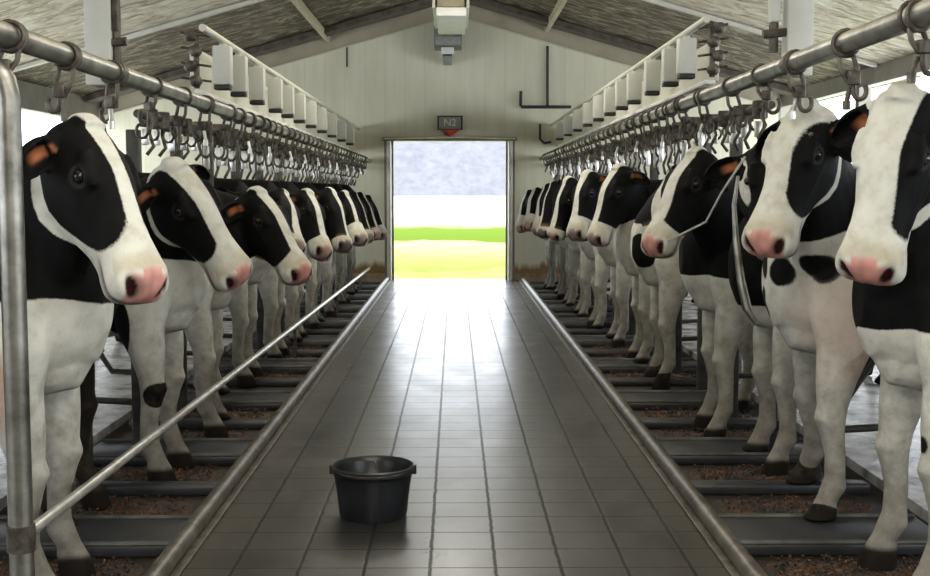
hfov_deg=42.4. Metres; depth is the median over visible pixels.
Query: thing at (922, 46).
hanger
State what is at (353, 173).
neck latch
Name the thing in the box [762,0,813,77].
column
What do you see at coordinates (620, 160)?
upright
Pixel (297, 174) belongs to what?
neck latch
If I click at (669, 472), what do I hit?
rail
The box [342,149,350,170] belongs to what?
hanger
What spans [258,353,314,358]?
grain
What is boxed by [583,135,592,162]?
hanger
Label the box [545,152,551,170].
hanger
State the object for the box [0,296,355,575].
floor
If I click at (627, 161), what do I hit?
neck latch
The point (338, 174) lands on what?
neck latch
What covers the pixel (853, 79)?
hanger
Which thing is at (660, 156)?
neck latch
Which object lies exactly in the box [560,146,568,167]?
hanger
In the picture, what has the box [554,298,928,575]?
floor
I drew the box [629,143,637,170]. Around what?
neck latch
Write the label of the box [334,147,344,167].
hanger
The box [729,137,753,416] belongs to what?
upright
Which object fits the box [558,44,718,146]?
channel
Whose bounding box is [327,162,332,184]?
neck latch
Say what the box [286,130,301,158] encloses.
hanger
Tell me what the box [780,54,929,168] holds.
wall
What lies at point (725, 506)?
grain
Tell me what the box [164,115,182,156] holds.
neck latch
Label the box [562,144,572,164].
hanger
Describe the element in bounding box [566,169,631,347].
cow
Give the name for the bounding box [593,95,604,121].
box
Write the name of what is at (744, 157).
rope
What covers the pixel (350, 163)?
hanger
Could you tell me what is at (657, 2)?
trim
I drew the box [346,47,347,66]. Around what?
rod
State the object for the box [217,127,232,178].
neck latch
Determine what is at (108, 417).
floor
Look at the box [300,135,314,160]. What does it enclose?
hanger
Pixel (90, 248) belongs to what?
cow
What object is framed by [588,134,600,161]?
hanger
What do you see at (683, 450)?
slab
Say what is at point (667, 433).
grain
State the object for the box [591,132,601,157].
hanger
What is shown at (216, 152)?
neck latch
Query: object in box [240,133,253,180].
neck latch
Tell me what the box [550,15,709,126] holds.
rail
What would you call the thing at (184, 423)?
bar
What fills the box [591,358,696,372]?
slab
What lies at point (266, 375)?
grain
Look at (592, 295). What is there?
upright
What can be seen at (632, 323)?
upright
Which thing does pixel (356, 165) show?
hanger
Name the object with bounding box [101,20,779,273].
wall
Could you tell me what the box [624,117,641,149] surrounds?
hanger
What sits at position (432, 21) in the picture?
trim
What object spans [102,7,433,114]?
trim
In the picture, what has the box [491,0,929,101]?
ceiling
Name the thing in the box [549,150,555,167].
hanger
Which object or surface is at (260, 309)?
upright
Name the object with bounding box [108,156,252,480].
cow
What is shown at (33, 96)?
wall
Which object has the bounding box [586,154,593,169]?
neck latch
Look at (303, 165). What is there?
neck latch
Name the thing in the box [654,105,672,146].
hanger
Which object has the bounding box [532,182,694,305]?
cow
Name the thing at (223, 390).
cow
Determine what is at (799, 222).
cow
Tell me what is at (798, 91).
hanger
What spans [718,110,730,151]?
neck latch
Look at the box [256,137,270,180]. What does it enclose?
neck latch
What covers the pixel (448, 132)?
beacon
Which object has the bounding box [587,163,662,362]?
cow
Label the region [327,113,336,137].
box
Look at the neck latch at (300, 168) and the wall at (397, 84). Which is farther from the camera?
the wall at (397, 84)
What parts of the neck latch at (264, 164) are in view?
lever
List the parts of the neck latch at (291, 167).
plate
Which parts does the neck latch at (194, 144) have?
plate, lever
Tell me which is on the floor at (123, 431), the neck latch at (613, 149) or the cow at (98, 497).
the cow at (98, 497)
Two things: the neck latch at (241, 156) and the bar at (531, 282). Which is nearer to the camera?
the neck latch at (241, 156)
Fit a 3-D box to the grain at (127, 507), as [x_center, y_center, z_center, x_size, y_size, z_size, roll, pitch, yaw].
[-1.543,0.961,5.247,0.700,0.043,0.390,0,5,0]
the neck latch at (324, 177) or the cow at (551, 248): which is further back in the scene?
the cow at (551, 248)
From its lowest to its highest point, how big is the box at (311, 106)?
0.285 m
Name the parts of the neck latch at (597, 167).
plate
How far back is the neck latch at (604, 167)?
11.53 m
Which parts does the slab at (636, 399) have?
edge rod, edge rod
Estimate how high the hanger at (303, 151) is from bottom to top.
0.264 m
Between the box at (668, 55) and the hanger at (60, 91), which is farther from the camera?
the box at (668, 55)
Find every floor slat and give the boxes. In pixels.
[0,515,191,557]
[717,513,927,555]
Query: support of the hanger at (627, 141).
attached to the pipe at (886, 27)
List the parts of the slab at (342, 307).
edge rod, edge rod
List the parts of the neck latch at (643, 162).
plate, lever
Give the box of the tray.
[436,7,466,33]
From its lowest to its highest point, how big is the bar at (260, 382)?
0.049 m
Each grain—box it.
[0,556,144,575]
[39,494,193,514]
[75,464,221,480]
[159,407,271,417]
[159,428,251,437]
[221,370,301,377]
[253,345,324,349]
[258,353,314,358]
[586,345,630,348]
[594,353,652,357]
[608,370,695,376]
[639,406,752,417]
[658,427,752,436]
[688,464,823,479]
[716,493,875,512]
[766,553,919,575]
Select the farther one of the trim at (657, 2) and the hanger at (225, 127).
the trim at (657, 2)
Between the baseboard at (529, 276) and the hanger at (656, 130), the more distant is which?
the baseboard at (529, 276)
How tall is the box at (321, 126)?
0.285 m
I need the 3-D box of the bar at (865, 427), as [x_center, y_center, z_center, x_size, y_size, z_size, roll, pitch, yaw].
[1.882,0.091,5.581,0.637,1.720,0.120,0,5,0]
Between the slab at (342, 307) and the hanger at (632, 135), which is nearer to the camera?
the hanger at (632, 135)
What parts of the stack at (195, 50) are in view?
knob, knob, knob, knob, stem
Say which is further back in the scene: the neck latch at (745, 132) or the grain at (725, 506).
the neck latch at (745, 132)
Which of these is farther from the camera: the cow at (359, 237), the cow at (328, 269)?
the cow at (328, 269)
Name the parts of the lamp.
plate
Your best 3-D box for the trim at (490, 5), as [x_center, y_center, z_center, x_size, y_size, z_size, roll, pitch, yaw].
[2.330,-3.481,17.186,4.750,1.424,0.380,0,5,0]
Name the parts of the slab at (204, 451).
edge rod, edge rod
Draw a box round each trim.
[13,0,264,72]
[84,0,431,103]
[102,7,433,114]
[104,21,433,115]
[290,0,329,41]
[468,19,776,108]
[469,0,791,95]
[469,5,779,107]
[544,0,566,31]
[642,0,876,67]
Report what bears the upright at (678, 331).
on the floor at (874, 499)
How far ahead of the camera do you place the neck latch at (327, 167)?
13.43 m
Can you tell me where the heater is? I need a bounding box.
[434,25,461,50]
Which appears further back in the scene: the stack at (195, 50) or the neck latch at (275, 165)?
the neck latch at (275, 165)
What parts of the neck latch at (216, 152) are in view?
lever, plate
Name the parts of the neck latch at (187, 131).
plate, lever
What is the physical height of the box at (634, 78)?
0.266 m
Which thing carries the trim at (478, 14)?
attached to the wall at (397, 84)
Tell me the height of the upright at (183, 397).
1.720 m
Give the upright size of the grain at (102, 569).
0.042 m
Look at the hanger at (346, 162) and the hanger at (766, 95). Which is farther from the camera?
the hanger at (346, 162)
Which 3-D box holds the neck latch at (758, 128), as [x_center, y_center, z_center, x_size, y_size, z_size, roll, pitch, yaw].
[1.392,-0.775,5.677,0.080,0.221,0.096,0,5,-1]
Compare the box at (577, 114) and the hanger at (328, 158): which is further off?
the box at (577, 114)
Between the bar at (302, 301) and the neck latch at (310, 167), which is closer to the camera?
the neck latch at (310, 167)
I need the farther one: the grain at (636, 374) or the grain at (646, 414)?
the grain at (636, 374)
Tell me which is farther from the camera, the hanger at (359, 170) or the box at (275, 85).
the hanger at (359, 170)
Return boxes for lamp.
[432,0,468,33]
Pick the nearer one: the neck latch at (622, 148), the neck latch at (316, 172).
the neck latch at (622, 148)
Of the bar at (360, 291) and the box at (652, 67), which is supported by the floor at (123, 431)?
the bar at (360, 291)
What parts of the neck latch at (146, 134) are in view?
plate, lever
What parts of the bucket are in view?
handle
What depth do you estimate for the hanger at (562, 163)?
14.62 m
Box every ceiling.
[0,0,417,95]
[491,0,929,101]
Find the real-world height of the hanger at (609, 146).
0.268 m
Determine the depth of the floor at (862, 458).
6.67 m
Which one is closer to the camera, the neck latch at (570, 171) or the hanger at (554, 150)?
the neck latch at (570, 171)
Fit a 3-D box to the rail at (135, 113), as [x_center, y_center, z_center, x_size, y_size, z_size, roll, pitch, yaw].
[-1.539,-1.302,11.761,0.040,0.038,12.680,0,5,0]
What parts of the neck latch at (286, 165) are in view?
plate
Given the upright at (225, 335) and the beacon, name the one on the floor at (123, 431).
the upright at (225, 335)
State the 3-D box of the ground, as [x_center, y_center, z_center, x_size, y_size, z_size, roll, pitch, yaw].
[-1.993,-17.714,238.565,180.000,0.370,441.550,0,5,0]
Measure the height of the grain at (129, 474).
0.043 m
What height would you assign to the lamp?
1.031 m
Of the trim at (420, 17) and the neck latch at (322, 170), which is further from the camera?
the trim at (420, 17)
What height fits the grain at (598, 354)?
0.042 m
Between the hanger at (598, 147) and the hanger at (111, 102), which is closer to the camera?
the hanger at (111, 102)
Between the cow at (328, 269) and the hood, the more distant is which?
the hood
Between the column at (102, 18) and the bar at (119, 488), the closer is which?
the column at (102, 18)
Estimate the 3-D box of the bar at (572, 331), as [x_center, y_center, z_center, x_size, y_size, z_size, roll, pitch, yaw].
[1.403,0.428,11.770,0.840,0.049,0.110,0,5,0]
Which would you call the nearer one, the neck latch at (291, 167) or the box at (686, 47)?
the box at (686, 47)
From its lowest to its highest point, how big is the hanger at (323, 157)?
0.268 m
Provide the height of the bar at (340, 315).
0.049 m
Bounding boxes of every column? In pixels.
[84,0,129,87]
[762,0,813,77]
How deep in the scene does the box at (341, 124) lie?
15.32 m
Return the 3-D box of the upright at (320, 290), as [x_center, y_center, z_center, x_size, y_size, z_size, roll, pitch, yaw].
[-2.055,-0.681,15.128,0.637,1.720,0.120,0,5,0]
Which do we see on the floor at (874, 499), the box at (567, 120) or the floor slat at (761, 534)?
the floor slat at (761, 534)
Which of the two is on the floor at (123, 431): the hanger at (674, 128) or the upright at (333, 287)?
the upright at (333, 287)
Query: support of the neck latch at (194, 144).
attached to the rail at (135, 113)
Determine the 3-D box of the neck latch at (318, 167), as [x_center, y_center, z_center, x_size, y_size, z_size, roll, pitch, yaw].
[-1.551,-1.262,12.674,0.080,0.331,0.096,3,5,32]
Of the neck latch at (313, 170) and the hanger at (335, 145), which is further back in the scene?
the hanger at (335, 145)
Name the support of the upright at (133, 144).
on the floor at (123, 431)
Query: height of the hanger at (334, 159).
0.268 m
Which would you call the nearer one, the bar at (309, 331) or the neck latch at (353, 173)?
the bar at (309, 331)
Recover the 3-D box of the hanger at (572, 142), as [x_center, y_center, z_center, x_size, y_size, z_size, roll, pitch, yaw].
[1.199,-1.471,12.954,0.133,0.235,0.057,-2,5,-28]
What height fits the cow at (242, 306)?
1.498 m
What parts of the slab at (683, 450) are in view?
edge rod, edge rod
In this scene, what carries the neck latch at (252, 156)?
attached to the rail at (135, 113)
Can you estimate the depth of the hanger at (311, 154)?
11.04 m
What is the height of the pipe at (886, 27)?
0.086 m
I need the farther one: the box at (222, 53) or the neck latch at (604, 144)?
the neck latch at (604, 144)
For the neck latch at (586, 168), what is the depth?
12.90 m
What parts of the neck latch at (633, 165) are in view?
plate, lever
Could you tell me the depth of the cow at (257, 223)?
6.71 m
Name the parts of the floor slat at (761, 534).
edge rod, edge rod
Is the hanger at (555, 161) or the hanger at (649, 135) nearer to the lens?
the hanger at (649, 135)
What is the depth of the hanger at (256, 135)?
7.89 m
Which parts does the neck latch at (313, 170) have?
lever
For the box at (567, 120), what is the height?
0.266 m
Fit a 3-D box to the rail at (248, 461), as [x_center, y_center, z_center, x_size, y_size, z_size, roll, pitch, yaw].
[-1.095,0.547,9.617,0.101,0.070,17.100,0,5,0]
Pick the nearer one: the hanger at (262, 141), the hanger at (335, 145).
the hanger at (262, 141)
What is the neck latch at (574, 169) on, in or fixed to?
attached to the rail at (748, 111)
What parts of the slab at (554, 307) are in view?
edge rod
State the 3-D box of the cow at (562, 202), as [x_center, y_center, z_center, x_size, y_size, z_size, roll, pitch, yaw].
[2.024,-0.342,11.945,2.419,1.555,0.698,0,5,3]
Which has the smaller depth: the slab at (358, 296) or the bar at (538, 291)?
the slab at (358, 296)
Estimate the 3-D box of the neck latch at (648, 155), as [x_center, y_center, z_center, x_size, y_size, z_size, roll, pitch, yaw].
[1.361,-0.993,8.846,0.080,0.331,0.096,-3,5,-29]
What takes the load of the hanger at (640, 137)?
attached to the pipe at (886, 27)
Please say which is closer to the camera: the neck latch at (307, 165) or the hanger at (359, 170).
the neck latch at (307, 165)
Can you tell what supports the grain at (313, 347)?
on the floor at (123, 431)
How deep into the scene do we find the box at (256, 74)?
8.75 m
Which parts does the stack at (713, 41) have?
stem, knob, knob, knob, knob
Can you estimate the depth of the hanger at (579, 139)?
12.22 m
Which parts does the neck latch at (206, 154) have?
plate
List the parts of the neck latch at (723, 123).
lever, plate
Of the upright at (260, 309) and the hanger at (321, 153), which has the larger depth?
the hanger at (321, 153)
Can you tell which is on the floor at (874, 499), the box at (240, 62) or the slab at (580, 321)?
the slab at (580, 321)
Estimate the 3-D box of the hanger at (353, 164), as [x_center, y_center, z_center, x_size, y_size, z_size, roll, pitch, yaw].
[-1.435,-1.609,15.340,0.123,0.264,0.057,-2,5,-20]
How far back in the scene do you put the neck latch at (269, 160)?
9.32 m
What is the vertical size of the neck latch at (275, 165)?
0.331 m
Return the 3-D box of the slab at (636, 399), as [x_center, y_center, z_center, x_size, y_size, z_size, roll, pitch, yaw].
[1.435,0.734,7.897,0.840,0.063,0.400,0,5,0]
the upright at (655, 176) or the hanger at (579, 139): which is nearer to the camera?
the upright at (655, 176)
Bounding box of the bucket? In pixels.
[329,455,416,523]
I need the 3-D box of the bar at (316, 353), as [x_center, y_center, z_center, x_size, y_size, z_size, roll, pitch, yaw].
[-1.584,0.554,10.200,0.840,0.049,0.110,0,5,0]
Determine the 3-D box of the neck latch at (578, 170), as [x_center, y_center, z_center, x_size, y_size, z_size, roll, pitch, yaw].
[1.320,-1.391,13.765,0.080,0.331,0.096,-3,6,-34]
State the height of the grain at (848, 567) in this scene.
0.042 m
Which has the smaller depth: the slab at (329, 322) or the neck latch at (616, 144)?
the neck latch at (616, 144)
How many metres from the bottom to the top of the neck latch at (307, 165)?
0.331 m
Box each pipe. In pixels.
[0,20,370,162]
[539,0,929,160]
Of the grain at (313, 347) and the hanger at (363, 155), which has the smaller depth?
the grain at (313, 347)
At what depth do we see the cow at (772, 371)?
5.82 m
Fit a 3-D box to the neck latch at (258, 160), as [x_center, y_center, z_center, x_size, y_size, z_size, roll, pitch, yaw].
[-1.513,-0.953,8.844,0.080,0.331,0.096,-1,5,-7]
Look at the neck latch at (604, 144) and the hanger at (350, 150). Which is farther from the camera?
the hanger at (350, 150)
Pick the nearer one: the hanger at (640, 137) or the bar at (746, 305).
the bar at (746, 305)
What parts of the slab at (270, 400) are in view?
edge rod, edge rod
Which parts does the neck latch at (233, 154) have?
plate, lever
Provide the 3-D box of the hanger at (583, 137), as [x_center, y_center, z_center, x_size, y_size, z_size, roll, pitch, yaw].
[1.221,-1.388,11.926,0.133,0.235,0.057,2,5,21]
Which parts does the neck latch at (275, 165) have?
lever, plate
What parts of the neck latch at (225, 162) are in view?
plate, lever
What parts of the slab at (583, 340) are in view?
edge rod, edge rod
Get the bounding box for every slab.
[93,438,253,464]
[188,391,291,409]
[218,358,318,372]
[252,335,337,346]
[284,318,351,327]
[300,304,362,311]
[305,293,371,299]
[344,284,378,289]
[531,284,567,289]
[538,293,579,299]
[547,304,611,311]
[559,317,612,326]
[572,335,634,346]
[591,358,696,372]
[617,390,753,408]
[655,437,823,463]
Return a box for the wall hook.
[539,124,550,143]
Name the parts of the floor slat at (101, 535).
edge rod, edge rod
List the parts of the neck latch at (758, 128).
plate, lever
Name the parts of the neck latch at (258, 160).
plate, lever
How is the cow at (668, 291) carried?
on the floor at (874, 499)
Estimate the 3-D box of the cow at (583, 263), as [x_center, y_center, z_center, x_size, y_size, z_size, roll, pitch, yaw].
[1.985,-0.410,13.051,2.415,1.506,0.710,0,5,4]
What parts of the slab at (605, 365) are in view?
edge rod, edge rod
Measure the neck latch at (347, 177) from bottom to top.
0.331 m
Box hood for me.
[441,47,453,58]
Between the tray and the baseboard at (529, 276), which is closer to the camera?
the tray
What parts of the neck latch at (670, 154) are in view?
plate, lever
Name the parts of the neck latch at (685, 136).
plate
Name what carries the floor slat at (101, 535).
on the floor at (123, 431)
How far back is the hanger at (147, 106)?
5.17 m
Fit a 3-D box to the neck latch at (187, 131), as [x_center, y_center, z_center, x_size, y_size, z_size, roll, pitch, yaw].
[-1.495,-0.793,6.398,0.080,0.221,0.096,1,5,7]
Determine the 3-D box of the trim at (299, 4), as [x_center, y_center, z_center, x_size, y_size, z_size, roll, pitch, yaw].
[-1.993,-3.331,13.289,0.070,0.100,9.060,0,5,0]
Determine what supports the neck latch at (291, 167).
attached to the rail at (135, 113)
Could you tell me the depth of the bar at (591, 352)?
10.17 m
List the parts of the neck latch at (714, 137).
lever, plate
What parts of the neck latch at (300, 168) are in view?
lever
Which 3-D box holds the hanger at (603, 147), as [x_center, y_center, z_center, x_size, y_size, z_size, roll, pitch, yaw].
[1.225,-1.265,10.585,0.123,0.264,0.057,1,5,9]
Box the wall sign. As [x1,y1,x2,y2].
[437,116,462,129]
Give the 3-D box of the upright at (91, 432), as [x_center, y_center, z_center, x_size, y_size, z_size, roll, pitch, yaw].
[-1.973,0.107,5.380,0.637,1.720,0.120,0,5,0]
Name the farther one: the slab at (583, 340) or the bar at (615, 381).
the slab at (583, 340)
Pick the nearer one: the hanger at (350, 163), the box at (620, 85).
the box at (620, 85)
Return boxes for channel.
[190,52,351,150]
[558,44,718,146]
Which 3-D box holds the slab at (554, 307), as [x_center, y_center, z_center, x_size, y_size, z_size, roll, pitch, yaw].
[1.383,0.234,14.077,0.840,0.063,0.400,0,5,0]
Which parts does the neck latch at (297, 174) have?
plate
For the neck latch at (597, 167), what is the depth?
12.09 m
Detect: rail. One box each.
[34,267,369,533]
[133,109,285,151]
[143,277,390,575]
[198,24,359,129]
[519,276,766,575]
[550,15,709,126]
[600,101,774,151]
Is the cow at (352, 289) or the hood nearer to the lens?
the cow at (352, 289)
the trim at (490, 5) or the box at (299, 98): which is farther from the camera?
the trim at (490, 5)
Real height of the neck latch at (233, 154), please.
0.331 m
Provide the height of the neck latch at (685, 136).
0.331 m
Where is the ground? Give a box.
[394,196,504,278]
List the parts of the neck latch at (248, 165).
lever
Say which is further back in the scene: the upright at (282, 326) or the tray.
the tray
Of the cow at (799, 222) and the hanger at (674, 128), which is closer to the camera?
the cow at (799, 222)
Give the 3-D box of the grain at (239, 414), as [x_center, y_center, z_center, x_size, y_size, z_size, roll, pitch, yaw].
[-1.561,0.786,7.410,0.700,0.042,0.430,0,5,0]
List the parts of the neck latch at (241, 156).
lever, plate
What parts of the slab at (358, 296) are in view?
edge rod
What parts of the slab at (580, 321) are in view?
edge rod, edge rod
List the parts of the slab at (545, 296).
edge rod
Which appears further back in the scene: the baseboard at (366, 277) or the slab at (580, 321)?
the baseboard at (366, 277)
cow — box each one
[0,113,168,575]
[41,303,117,527]
[103,179,332,358]
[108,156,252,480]
[115,180,352,341]
[184,186,312,437]
[193,186,264,393]
[214,178,305,387]
[289,181,367,328]
[311,183,373,317]
[328,183,380,303]
[340,184,386,294]
[515,190,556,289]
[522,187,687,299]
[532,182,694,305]
[536,181,590,317]
[547,175,609,328]
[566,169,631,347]
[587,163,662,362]
[630,165,880,389]
[641,146,748,436]
[703,143,796,476]
[738,322,755,413]
[741,98,869,521]
[769,357,874,444]
[831,81,929,575]
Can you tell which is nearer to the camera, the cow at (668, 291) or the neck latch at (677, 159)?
the neck latch at (677, 159)
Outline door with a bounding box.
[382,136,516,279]
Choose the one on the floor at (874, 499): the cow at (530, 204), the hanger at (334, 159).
the cow at (530, 204)
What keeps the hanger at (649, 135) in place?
attached to the pipe at (886, 27)
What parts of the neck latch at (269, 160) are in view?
plate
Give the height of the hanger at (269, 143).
0.264 m
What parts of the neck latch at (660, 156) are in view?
plate, lever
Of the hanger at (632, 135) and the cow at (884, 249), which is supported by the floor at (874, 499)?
the cow at (884, 249)
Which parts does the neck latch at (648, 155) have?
plate, lever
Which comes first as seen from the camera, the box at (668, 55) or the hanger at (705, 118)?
the hanger at (705, 118)
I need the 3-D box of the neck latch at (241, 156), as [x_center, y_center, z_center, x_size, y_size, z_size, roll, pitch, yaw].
[-1.503,-0.893,8.110,0.080,0.331,0.096,-3,5,-32]
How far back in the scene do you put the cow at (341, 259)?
14.53 m
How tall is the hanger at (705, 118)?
0.264 m
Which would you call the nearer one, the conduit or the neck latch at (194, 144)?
the neck latch at (194, 144)
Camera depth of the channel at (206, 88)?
9.04 m
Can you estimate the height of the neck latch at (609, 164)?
0.331 m
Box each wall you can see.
[17,80,100,118]
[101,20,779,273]
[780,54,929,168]
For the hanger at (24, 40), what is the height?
0.235 m
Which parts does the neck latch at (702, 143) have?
plate, lever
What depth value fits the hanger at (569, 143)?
13.28 m
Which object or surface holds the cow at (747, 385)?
on the floor at (874, 499)
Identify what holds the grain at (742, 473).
on the floor at (874, 499)
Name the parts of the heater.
panel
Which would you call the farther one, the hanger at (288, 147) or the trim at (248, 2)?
the trim at (248, 2)
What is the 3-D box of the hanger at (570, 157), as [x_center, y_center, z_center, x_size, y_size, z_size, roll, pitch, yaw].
[1.202,-1.511,13.622,0.123,0.264,0.057,2,5,21]
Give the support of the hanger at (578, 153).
attached to the pipe at (886, 27)
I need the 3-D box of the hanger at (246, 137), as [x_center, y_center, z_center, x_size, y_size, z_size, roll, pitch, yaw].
[-1.374,-0.983,7.587,0.123,0.264,0.057,0,5,-5]
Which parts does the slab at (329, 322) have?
edge rod, edge rod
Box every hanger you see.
[0,19,28,71]
[45,41,82,121]
[99,60,125,128]
[137,75,162,129]
[170,86,192,142]
[193,95,215,145]
[216,104,236,144]
[227,108,246,151]
[238,112,256,153]
[251,115,265,150]
[254,118,272,156]
[262,120,277,157]
[267,123,283,154]
[276,125,290,160]
[283,128,296,160]
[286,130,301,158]
[292,131,305,162]
[299,133,310,163]
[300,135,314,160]
[306,137,318,165]
[311,138,322,165]
[314,140,326,163]
[319,141,329,167]
[323,143,333,167]
[325,144,337,165]
[328,146,339,169]
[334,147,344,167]
[335,146,341,169]
[339,148,347,170]
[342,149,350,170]
[343,150,352,168]
[345,151,354,171]
[349,152,357,171]
[353,153,359,170]
[355,154,360,173]
[357,154,363,173]
[357,155,365,171]
[543,153,551,168]
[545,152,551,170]
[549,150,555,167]
[551,149,560,169]
[553,150,562,169]
[555,148,564,166]
[558,147,567,167]
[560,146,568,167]
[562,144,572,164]
[565,143,574,166]
[568,143,578,165]
[570,141,578,162]
[575,140,585,164]
[577,138,586,163]
[581,137,593,159]
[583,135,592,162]
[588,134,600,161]
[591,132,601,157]
[597,129,608,159]
[602,128,614,158]
[606,125,621,153]
[611,123,625,155]
[619,120,634,155]
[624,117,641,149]
[630,114,646,151]
[639,111,656,150]
[647,108,666,143]
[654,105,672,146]
[661,101,679,145]
[673,96,693,137]
[693,87,713,137]
[721,75,747,132]
[750,63,781,119]
[782,49,813,118]
[830,28,868,109]
[897,0,929,82]
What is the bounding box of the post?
[0,58,35,575]
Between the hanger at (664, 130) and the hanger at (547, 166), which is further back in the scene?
the hanger at (547, 166)
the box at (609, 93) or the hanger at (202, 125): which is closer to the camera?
the hanger at (202, 125)
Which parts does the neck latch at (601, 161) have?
lever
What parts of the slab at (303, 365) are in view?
edge rod, edge rod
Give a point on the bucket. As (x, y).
(371, 489)
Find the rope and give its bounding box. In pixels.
[667,156,745,241]
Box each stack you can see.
[181,29,211,88]
[697,21,727,76]
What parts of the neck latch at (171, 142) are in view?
plate, lever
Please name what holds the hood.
attached to the camera
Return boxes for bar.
[71,481,218,495]
[129,418,269,428]
[188,378,302,386]
[228,350,325,356]
[284,313,355,317]
[285,329,342,334]
[301,300,365,303]
[332,290,373,292]
[344,281,381,283]
[529,281,558,283]
[536,290,566,292]
[544,300,610,303]
[555,313,611,317]
[568,329,627,334]
[584,349,653,355]
[607,377,695,385]
[640,417,778,428]
[690,479,869,494]
[732,176,758,324]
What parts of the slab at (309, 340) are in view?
edge rod, edge rod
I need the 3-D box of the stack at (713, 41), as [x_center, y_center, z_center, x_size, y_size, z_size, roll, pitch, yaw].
[1.475,-1.424,7.146,0.174,0.326,0.087,0,5,0]
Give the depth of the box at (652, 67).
8.77 m
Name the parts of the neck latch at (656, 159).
plate, lever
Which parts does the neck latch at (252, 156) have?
plate, lever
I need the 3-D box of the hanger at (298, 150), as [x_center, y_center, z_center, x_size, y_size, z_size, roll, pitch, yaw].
[-1.403,-1.183,10.095,0.127,0.268,0.057,2,5,25]
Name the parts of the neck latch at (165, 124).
plate, lever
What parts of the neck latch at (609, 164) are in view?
plate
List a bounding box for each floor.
[0,283,305,509]
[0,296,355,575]
[170,279,740,575]
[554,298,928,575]
[606,282,928,522]
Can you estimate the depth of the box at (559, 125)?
16.54 m
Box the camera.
[441,47,453,64]
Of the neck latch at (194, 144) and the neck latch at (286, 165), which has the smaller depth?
the neck latch at (194, 144)
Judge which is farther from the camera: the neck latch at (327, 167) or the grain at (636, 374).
the neck latch at (327, 167)
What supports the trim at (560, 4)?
attached to the wall at (397, 84)
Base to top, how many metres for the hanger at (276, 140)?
0.235 m
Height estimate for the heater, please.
0.299 m
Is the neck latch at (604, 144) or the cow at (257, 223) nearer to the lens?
the cow at (257, 223)
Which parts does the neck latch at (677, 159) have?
lever, plate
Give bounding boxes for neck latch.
[135,108,157,155]
[153,112,169,156]
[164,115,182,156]
[179,118,191,159]
[187,121,202,160]
[200,121,212,171]
[212,124,224,178]
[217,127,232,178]
[228,129,239,179]
[237,131,250,179]
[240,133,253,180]
[246,142,257,179]
[255,136,264,180]
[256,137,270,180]
[267,139,274,181]
[272,142,281,181]
[275,142,284,181]
[282,144,289,181]
[286,144,294,182]
[291,162,299,182]
[292,147,301,182]
[295,148,305,182]
[302,150,311,182]
[302,162,307,182]
[308,150,313,182]
[312,151,316,182]
[313,157,318,183]
[316,160,321,183]
[320,154,325,183]
[322,160,329,183]
[323,154,327,182]
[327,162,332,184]
[330,157,333,184]
[336,164,341,183]
[342,165,345,184]
[346,171,350,184]
[351,171,354,185]
[567,159,572,175]
[572,154,576,178]
[575,156,579,174]
[583,156,591,169]
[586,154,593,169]
[592,147,599,173]
[598,149,603,175]
[601,149,606,175]
[604,144,612,175]
[605,143,614,172]
[610,149,617,164]
[612,144,623,163]
[617,139,628,164]
[624,137,632,166]
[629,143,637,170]
[633,139,641,171]
[638,132,647,175]
[642,130,654,175]
[650,129,660,174]
[655,126,667,174]
[665,124,674,170]
[672,122,684,166]
[677,121,691,158]
[688,117,698,148]
[693,117,709,147]
[707,114,721,153]
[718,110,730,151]
[726,107,742,150]
[735,104,753,148]
[749,100,767,139]
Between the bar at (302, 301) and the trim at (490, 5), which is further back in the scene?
the trim at (490, 5)
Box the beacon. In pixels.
[441,130,458,136]
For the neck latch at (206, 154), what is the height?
0.331 m
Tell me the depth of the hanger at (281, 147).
9.15 m
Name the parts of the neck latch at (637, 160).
plate, lever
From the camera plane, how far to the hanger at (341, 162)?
14.02 m
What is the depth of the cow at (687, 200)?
6.53 m
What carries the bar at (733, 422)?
on the floor at (874, 499)
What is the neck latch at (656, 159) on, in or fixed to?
attached to the rail at (748, 111)
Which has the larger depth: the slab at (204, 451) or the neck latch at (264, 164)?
the neck latch at (264, 164)
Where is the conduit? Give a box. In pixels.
[519,46,570,108]
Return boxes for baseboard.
[344,274,384,280]
[515,273,609,280]
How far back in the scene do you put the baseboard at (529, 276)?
18.23 m
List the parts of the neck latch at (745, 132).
plate, lever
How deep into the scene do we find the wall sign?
18.00 m
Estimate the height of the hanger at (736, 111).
0.268 m
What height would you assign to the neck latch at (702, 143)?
0.221 m
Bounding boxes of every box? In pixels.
[212,44,232,90]
[230,54,247,96]
[248,65,265,104]
[268,77,282,112]
[281,85,294,117]
[293,92,305,122]
[305,100,316,127]
[316,107,326,132]
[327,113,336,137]
[337,119,345,141]
[346,124,353,144]
[556,121,563,139]
[563,115,572,135]
[572,109,581,131]
[582,102,592,126]
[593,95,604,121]
[604,87,616,115]
[615,79,628,109]
[626,71,641,104]
[644,59,660,95]
[661,46,679,86]
[676,36,696,79]
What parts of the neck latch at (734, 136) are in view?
plate, lever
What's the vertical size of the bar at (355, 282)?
0.049 m
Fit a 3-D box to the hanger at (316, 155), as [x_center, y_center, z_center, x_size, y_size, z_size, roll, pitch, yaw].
[-1.402,-1.287,11.353,0.123,0.264,0.057,-1,5,-17]
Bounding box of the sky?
[394,141,505,195]
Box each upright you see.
[75,424,93,502]
[96,129,141,444]
[99,145,187,417]
[187,144,213,355]
[222,149,240,337]
[223,154,264,349]
[275,167,284,332]
[318,176,323,299]
[329,177,334,289]
[591,279,609,299]
[612,160,620,320]
[628,162,687,334]
[650,153,696,349]
[672,148,696,373]
[696,143,711,389]
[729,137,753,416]
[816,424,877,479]

